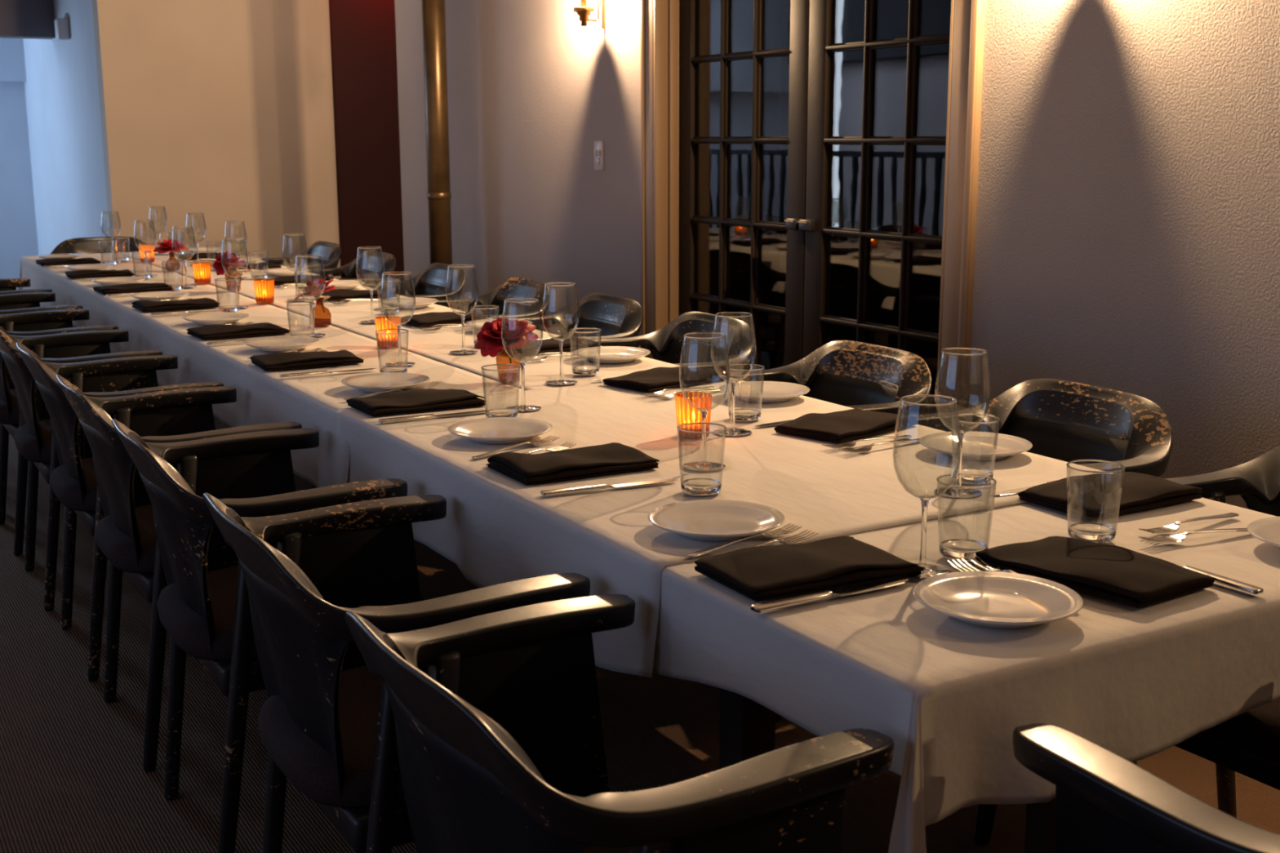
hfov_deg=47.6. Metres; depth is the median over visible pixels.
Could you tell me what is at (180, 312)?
table knife
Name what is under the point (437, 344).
tablecloth
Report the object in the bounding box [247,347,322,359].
fork
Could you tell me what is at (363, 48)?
wall
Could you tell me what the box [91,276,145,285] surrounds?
plate
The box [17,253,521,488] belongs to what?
tablecloth
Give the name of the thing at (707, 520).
plate
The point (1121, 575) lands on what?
napkin
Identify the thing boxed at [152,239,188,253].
rose
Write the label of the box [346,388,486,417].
napkin
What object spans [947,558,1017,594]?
fork
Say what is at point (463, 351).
wine glass
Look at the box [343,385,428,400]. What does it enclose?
fork
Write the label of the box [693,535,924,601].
napkin
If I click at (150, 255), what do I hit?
votive candle
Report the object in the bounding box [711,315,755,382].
bowl
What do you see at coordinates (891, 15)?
door glass
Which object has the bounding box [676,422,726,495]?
tumbler
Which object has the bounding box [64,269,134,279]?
napkin
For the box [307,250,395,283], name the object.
armchair
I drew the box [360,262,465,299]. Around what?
armchair
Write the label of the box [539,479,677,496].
table knife
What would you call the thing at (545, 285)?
bowl
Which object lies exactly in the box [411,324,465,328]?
fork
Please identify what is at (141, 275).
tumbler
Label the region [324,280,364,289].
plate
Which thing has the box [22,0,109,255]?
wall
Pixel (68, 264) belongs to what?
table knife
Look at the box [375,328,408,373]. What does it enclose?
tumbler
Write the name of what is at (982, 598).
plate
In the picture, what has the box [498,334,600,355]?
napkin
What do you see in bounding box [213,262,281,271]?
napkin
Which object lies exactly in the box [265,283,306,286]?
fork
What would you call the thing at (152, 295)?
plate
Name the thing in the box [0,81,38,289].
wall
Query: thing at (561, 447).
fork
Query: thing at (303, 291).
tumbler
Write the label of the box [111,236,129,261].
tumbler
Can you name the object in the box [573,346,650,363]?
plate
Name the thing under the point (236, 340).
table knife
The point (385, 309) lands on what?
tumbler
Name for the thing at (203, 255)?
napkin
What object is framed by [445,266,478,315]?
bowl
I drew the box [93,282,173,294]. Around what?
napkin
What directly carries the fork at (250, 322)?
on the tablecloth at (263, 397)
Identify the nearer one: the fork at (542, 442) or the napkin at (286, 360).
the fork at (542, 442)
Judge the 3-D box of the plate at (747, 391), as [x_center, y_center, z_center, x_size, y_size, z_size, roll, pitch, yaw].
[0.257,-0.069,3.009,0.189,0.019,0.189,4,12,19]
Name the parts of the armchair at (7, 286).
panel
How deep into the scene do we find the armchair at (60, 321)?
4.63 m
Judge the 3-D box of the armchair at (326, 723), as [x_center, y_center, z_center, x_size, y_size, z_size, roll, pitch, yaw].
[-0.345,0.480,2.157,0.504,0.791,0.580,-7,13,-29]
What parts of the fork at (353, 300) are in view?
handle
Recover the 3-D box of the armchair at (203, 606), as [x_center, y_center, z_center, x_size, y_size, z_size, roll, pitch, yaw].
[-0.677,0.371,2.704,0.503,0.791,0.580,-6,13,-28]
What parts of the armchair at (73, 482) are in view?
backrest, leg, seat, seat frame, leg, arm rail, panel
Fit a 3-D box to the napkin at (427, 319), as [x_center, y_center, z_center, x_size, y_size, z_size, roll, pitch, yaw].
[-0.572,-0.320,4.260,0.251,0.024,0.159,-8,14,-35]
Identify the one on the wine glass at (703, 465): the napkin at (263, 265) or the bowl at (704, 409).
the bowl at (704, 409)
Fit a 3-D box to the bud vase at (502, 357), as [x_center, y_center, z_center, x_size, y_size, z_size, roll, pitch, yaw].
[-0.290,-0.144,3.211,0.057,0.089,0.057,-7,13,-30]
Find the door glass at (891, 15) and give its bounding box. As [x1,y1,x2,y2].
[698,0,951,412]
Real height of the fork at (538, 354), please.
0.009 m
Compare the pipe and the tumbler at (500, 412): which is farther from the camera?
the pipe
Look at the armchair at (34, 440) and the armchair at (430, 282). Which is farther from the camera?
the armchair at (430, 282)
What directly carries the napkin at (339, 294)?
on the tablecloth at (437, 344)
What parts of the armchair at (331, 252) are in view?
leg, backrest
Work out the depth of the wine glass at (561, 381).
3.19 m
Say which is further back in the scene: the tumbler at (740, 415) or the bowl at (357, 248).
the bowl at (357, 248)
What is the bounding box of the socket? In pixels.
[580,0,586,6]
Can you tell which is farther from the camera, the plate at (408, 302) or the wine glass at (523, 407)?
the plate at (408, 302)
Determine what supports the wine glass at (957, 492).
on the tablecloth at (497, 528)
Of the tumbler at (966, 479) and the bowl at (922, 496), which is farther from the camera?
the tumbler at (966, 479)
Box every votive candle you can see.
[137,244,154,262]
[191,262,210,284]
[253,278,274,303]
[374,315,400,347]
[675,391,711,439]
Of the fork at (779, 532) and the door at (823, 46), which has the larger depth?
the door at (823, 46)
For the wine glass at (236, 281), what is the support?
on the tablecloth at (263, 397)
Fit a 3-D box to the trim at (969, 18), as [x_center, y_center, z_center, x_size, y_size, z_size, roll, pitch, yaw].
[0.887,-0.620,3.982,0.048,2.220,0.100,-7,13,-30]
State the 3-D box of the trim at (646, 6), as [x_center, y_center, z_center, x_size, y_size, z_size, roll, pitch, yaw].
[0.043,-0.901,5.399,0.048,2.220,0.085,-7,13,-30]
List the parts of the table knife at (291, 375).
handle, blade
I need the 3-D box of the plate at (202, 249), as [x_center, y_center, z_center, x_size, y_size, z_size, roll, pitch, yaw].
[-2.053,-0.827,6.819,0.189,0.019,0.189,2,11,9]
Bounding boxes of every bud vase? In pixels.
[164,252,180,271]
[224,266,241,290]
[309,297,331,326]
[495,346,521,382]
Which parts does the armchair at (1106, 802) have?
panel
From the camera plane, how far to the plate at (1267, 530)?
1.95 m
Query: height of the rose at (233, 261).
0.100 m
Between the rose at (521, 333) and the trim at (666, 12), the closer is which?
the rose at (521, 333)
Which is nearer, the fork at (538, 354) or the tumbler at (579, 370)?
the tumbler at (579, 370)
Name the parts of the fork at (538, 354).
handle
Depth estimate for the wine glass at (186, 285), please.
5.25 m
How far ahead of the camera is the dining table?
1.98 m
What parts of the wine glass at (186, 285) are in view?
stem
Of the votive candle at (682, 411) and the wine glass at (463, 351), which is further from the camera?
the wine glass at (463, 351)
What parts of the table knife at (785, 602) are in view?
handle, blade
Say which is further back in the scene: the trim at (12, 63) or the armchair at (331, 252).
the trim at (12, 63)
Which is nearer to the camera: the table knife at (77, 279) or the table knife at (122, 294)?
the table knife at (122, 294)
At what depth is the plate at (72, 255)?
6.49 m
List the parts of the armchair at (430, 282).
leg, backrest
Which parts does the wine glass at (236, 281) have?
stem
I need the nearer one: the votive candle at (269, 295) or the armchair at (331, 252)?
the votive candle at (269, 295)
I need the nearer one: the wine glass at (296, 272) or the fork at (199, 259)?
the wine glass at (296, 272)
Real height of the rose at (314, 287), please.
0.099 m
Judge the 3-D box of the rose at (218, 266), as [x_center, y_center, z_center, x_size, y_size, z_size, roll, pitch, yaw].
[-1.467,-0.576,5.120,0.076,0.085,0.080,-2,12,-11]
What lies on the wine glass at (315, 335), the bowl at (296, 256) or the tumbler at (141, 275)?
the bowl at (296, 256)
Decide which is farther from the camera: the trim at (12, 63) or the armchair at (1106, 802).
the trim at (12, 63)
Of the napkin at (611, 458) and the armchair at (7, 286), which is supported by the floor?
the armchair at (7, 286)
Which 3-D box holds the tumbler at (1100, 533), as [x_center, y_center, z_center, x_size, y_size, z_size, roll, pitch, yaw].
[0.608,0.101,1.947,0.075,0.101,0.075,-7,13,-30]
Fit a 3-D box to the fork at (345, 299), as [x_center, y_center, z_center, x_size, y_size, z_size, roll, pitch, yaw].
[-0.943,-0.417,4.781,0.200,0.009,0.024,-8,14,-33]
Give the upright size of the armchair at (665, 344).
0.791 m
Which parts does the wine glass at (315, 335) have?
stem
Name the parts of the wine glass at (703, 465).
stem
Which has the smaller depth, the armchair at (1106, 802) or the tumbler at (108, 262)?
the armchair at (1106, 802)
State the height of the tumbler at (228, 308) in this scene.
0.101 m
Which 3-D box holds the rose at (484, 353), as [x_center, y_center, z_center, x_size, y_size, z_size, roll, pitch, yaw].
[-0.321,-0.198,3.213,0.076,0.084,0.078,-3,12,-14]
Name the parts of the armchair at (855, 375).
leg, arm rail, backrest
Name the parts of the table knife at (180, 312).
handle, blade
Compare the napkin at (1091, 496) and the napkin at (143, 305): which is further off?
the napkin at (143, 305)
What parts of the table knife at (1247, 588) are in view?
handle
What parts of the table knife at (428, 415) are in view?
handle, blade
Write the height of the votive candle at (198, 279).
0.076 m
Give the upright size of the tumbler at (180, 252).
0.101 m
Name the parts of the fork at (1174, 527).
handle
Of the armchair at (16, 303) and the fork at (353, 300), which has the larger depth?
the armchair at (16, 303)
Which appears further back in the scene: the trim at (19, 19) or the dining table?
the trim at (19, 19)
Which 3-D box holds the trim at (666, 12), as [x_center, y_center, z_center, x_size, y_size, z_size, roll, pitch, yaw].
[0.499,-0.716,4.724,0.115,2.120,1.580,-7,13,-30]
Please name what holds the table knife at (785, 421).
on the tablecloth at (497, 528)
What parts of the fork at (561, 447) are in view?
handle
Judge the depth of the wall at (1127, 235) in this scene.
3.68 m
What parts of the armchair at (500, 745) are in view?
leg, backrest, panel, seat, leg, panel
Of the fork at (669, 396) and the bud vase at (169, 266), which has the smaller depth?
the fork at (669, 396)
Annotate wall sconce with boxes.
[573,0,605,28]
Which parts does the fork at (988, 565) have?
handle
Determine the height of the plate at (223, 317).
0.019 m
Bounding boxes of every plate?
[37,253,82,258]
[64,263,113,271]
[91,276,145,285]
[129,291,189,301]
[182,311,248,324]
[186,246,223,253]
[237,256,262,263]
[244,336,319,351]
[261,267,310,275]
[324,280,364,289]
[341,372,429,392]
[378,297,438,308]
[447,417,552,444]
[464,318,532,331]
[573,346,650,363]
[647,499,785,541]
[718,381,809,402]
[912,571,1083,627]
[919,431,1032,460]
[1246,516,1279,548]
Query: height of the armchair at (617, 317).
0.791 m
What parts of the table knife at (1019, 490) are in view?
blade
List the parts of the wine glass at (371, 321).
stem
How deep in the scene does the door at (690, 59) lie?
5.04 m
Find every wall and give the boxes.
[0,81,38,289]
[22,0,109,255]
[92,0,341,278]
[328,0,404,295]
[395,0,1279,509]
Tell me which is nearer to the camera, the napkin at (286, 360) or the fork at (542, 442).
the fork at (542, 442)
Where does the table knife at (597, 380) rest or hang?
on the tablecloth at (437, 344)
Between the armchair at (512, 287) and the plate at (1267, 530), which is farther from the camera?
the armchair at (512, 287)
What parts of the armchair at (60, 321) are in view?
leg, backrest, seat, seat frame, leg, panel, panel, arm rail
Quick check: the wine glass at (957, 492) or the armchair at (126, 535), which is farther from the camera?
the armchair at (126, 535)
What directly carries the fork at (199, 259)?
on the tablecloth at (437, 344)
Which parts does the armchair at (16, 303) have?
panel, panel, arm rail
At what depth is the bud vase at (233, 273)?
5.11 m
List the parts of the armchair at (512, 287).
leg, backrest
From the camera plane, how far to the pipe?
6.63 m
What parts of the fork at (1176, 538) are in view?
handle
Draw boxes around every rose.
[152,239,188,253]
[210,254,251,271]
[213,250,234,275]
[294,277,335,298]
[474,318,538,351]
[476,317,512,357]
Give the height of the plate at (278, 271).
0.019 m
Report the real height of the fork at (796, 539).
0.009 m
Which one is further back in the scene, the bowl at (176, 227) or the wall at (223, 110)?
the wall at (223, 110)
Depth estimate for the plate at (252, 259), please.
6.32 m
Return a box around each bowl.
[171,226,195,260]
[221,239,248,277]
[282,235,307,271]
[294,256,325,301]
[355,248,384,288]
[380,273,415,324]
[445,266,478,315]
[501,301,542,361]
[542,284,579,340]
[679,336,729,410]
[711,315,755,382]
[892,401,960,498]
[934,351,990,432]
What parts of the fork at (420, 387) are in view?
handle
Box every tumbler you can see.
[98,240,117,264]
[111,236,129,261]
[131,250,151,278]
[161,260,182,289]
[167,231,184,254]
[205,240,223,266]
[214,277,239,311]
[248,251,268,279]
[285,301,315,337]
[298,263,320,293]
[375,278,400,313]
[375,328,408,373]
[470,305,499,345]
[480,364,519,417]
[568,327,601,375]
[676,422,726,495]
[725,364,764,421]
[936,473,996,560]
[951,413,999,484]
[1066,459,1124,543]
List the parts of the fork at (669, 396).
handle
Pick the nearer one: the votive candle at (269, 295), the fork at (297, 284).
the votive candle at (269, 295)
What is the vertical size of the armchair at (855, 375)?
0.791 m
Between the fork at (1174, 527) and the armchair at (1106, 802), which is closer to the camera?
the armchair at (1106, 802)
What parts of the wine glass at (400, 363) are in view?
stem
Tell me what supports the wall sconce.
attached to the wall at (1127, 235)
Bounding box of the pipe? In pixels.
[422,0,452,264]
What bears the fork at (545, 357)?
on the tablecloth at (437, 344)
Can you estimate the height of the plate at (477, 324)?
0.019 m
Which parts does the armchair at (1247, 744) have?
leg, arm rail, seat frame, seat, backrest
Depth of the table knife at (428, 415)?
2.79 m
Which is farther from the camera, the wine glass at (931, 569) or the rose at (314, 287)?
the rose at (314, 287)
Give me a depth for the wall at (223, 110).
8.19 m
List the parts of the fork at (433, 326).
handle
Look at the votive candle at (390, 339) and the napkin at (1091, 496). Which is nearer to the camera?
the napkin at (1091, 496)
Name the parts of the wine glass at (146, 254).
stem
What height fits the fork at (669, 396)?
0.009 m
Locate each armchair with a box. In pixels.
[0,278,52,294]
[0,292,83,389]
[0,309,118,555]
[0,326,162,611]
[15,342,223,681]
[50,235,147,253]
[55,374,302,772]
[111,418,423,852]
[202,493,590,852]
[260,240,341,268]
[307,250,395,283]
[344,594,893,852]
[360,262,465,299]
[434,277,550,318]
[493,293,643,339]
[591,311,755,372]
[724,340,932,722]
[909,378,1173,845]
[1013,723,1279,852]
[1164,445,1279,817]
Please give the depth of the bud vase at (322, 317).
4.16 m
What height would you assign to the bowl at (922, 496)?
0.123 m
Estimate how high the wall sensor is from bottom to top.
0.150 m
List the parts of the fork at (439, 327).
handle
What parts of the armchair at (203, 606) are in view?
backrest, leg, seat frame, leg, panel, arm rail, panel, seat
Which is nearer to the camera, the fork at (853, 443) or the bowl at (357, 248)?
the fork at (853, 443)
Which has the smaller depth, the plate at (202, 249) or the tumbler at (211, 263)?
the tumbler at (211, 263)
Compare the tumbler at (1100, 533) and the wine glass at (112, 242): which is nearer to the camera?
the tumbler at (1100, 533)
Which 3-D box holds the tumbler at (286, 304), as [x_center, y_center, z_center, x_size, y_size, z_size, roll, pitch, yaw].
[-0.899,-0.278,3.857,0.075,0.101,0.075,2,12,10]
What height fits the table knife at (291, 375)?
0.006 m
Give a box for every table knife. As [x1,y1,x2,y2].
[44,264,72,267]
[75,277,101,280]
[106,292,140,296]
[151,310,218,315]
[206,338,248,344]
[279,368,377,377]
[377,410,484,422]
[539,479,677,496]
[591,377,613,381]
[750,578,909,613]
[754,419,793,426]
[991,473,1095,495]
[1142,553,1263,594]
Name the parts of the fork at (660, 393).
handle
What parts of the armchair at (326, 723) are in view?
leg, backrest, seat, panel, seat frame, leg, arm rail, panel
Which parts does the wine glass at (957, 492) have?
stem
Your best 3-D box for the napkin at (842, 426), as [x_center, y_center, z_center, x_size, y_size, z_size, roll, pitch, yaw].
[0.385,-0.007,2.690,0.247,0.022,0.159,-11,16,-43]
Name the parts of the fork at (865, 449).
handle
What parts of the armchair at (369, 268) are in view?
leg, backrest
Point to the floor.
(73, 779)
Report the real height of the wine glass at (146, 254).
0.218 m
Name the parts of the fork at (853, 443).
handle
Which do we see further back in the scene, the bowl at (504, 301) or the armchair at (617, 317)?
the armchair at (617, 317)
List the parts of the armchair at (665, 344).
backrest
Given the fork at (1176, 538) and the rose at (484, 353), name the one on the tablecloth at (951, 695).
the fork at (1176, 538)
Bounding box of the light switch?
[594,140,604,170]
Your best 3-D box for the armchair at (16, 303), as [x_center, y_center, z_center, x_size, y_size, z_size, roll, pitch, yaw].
[-2.244,-0.146,5.307,0.503,0.791,0.580,-7,13,-31]
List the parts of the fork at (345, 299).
handle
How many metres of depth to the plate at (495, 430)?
2.65 m
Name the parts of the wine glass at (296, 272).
stem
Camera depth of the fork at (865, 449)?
2.50 m
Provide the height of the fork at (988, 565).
0.009 m
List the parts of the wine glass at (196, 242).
stem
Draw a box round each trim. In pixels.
[0,0,55,39]
[0,37,26,81]
[640,0,653,359]
[653,0,954,413]
[938,0,985,431]
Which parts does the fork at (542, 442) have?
handle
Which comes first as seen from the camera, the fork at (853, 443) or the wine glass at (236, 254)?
the fork at (853, 443)
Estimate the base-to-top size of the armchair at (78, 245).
0.791 m
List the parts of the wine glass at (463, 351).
stem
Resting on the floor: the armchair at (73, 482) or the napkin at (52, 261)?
the armchair at (73, 482)
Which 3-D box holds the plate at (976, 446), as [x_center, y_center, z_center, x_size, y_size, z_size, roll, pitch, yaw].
[0.572,0.036,2.479,0.189,0.019,0.189,-7,13,-30]
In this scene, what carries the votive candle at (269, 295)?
on the tablecloth at (263, 397)
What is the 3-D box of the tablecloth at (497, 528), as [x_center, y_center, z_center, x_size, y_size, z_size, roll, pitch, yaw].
[0.096,0.116,2.619,0.952,0.188,1.260,-7,13,-30]
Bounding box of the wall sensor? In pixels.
[54,13,70,39]
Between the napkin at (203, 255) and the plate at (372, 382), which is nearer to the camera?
the plate at (372, 382)
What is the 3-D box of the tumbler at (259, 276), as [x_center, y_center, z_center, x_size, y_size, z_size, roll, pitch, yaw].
[-1.459,-0.618,5.561,0.075,0.101,0.075,-3,12,-14]
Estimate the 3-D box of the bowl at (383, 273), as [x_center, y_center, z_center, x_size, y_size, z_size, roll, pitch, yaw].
[-0.573,-0.301,3.438,0.082,0.123,0.082,-6,13,-26]
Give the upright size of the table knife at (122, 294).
0.006 m
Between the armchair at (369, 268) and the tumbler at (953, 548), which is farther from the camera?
the armchair at (369, 268)
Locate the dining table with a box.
[72,253,1055,852]
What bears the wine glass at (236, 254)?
on the tablecloth at (437, 344)
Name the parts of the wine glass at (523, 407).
stem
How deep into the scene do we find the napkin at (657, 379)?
3.17 m
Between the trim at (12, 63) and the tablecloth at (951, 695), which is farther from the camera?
the trim at (12, 63)
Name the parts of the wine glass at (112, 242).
stem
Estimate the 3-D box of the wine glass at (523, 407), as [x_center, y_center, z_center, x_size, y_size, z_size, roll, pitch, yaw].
[-0.233,-0.143,2.878,0.082,0.218,0.082,0,11,2]
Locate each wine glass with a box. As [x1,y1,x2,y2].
[101,210,121,262]
[133,219,157,276]
[148,206,168,254]
[171,225,196,287]
[186,212,205,265]
[221,237,248,307]
[224,220,247,279]
[282,233,307,301]
[294,254,325,337]
[355,246,384,323]
[380,271,415,366]
[445,264,478,354]
[501,297,542,411]
[542,282,579,385]
[679,332,729,471]
[711,311,755,435]
[892,394,960,578]
[934,347,990,497]
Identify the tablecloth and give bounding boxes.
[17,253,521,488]
[117,249,679,390]
[336,375,1104,677]
[652,497,1279,852]
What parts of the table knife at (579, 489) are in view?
handle, blade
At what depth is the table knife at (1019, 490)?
2.20 m
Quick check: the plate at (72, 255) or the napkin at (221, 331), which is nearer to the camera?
the napkin at (221, 331)
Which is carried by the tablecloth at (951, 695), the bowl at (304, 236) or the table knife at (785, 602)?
the table knife at (785, 602)
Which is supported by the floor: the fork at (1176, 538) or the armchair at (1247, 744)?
the armchair at (1247, 744)
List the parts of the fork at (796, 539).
handle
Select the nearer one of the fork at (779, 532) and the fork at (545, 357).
the fork at (779, 532)
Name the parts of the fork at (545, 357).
handle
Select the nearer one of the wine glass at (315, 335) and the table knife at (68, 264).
the wine glass at (315, 335)
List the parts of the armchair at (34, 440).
backrest, seat, leg, seat frame, leg, panel, arm rail, panel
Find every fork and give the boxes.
[186,258,216,261]
[224,321,254,324]
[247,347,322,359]
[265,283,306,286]
[274,284,306,288]
[323,298,382,302]
[328,299,381,303]
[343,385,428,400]
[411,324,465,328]
[417,324,467,330]
[471,435,559,459]
[485,441,576,466]
[521,351,573,358]
[521,354,574,360]
[633,386,715,395]
[644,389,719,399]
[685,523,801,557]
[743,529,818,548]
[822,435,911,448]
[838,438,919,453]
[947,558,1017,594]
[967,555,1017,573]
[1137,528,1248,543]
[1138,512,1239,533]
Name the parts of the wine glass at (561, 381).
stem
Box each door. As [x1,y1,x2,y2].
[678,0,809,369]
[797,0,950,358]
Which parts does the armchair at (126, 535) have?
backrest, leg, seat, seat frame, leg, panel, arm rail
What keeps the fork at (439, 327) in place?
on the tablecloth at (437, 344)
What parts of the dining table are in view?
leg, leg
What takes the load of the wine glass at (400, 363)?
on the tablecloth at (263, 397)
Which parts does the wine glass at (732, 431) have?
stem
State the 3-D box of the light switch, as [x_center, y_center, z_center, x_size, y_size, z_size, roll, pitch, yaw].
[-0.166,-1.068,5.722,0.016,0.116,0.074,-7,13,-30]
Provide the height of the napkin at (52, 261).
0.022 m
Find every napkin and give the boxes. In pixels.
[35,257,101,266]
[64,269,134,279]
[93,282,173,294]
[132,297,220,311]
[178,252,239,260]
[186,322,289,339]
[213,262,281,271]
[249,349,364,371]
[258,275,333,285]
[313,288,397,301]
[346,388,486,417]
[400,311,491,327]
[487,442,659,485]
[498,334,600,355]
[602,366,728,392]
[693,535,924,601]
[773,408,918,443]
[973,536,1216,608]
[1017,471,1202,520]
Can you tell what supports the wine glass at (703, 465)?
on the tablecloth at (497, 528)
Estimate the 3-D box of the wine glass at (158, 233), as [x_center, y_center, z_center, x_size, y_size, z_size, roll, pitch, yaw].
[-2.227,-0.909,6.723,0.082,0.218,0.082,2,12,10]
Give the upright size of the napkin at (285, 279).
0.024 m
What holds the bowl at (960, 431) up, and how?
on the wine glass at (957, 492)
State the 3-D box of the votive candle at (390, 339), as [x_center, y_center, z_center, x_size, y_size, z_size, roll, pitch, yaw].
[-0.651,-0.245,3.756,0.068,0.076,0.068,0,11,2]
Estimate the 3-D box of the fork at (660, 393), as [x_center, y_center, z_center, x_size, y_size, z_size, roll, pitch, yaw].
[0.076,-0.077,3.071,0.200,0.009,0.024,-8,14,-33]
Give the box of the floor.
[0,409,1279,852]
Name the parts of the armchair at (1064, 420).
leg, leg, arm rail, backrest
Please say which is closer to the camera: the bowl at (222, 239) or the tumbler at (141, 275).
the bowl at (222, 239)
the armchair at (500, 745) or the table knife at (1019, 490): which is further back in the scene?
the table knife at (1019, 490)
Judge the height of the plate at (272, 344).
0.019 m
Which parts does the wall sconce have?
arm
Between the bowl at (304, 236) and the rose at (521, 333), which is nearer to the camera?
the rose at (521, 333)
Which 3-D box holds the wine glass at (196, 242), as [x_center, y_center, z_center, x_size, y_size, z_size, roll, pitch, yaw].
[-1.881,-0.797,6.160,0.082,0.218,0.082,9,15,38]
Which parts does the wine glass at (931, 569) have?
stem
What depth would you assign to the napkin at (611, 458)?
2.34 m
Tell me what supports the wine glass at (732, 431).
on the tablecloth at (497, 528)
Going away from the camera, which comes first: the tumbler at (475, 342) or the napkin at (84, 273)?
the tumbler at (475, 342)
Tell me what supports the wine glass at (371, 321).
on the tablecloth at (437, 344)
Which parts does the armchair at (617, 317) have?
leg, backrest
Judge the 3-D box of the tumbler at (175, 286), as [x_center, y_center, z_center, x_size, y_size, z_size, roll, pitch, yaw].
[-1.659,-0.537,5.163,0.075,0.101,0.075,-3,12,-14]
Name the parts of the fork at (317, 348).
handle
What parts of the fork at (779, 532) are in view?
handle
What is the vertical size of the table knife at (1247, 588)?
0.006 m
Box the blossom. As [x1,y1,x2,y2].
[320,295,330,302]
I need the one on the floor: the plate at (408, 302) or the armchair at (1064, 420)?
the armchair at (1064, 420)
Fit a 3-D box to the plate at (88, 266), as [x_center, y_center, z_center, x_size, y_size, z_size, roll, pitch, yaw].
[-2.244,-0.645,5.915,0.189,0.019,0.189,-10,15,-40]

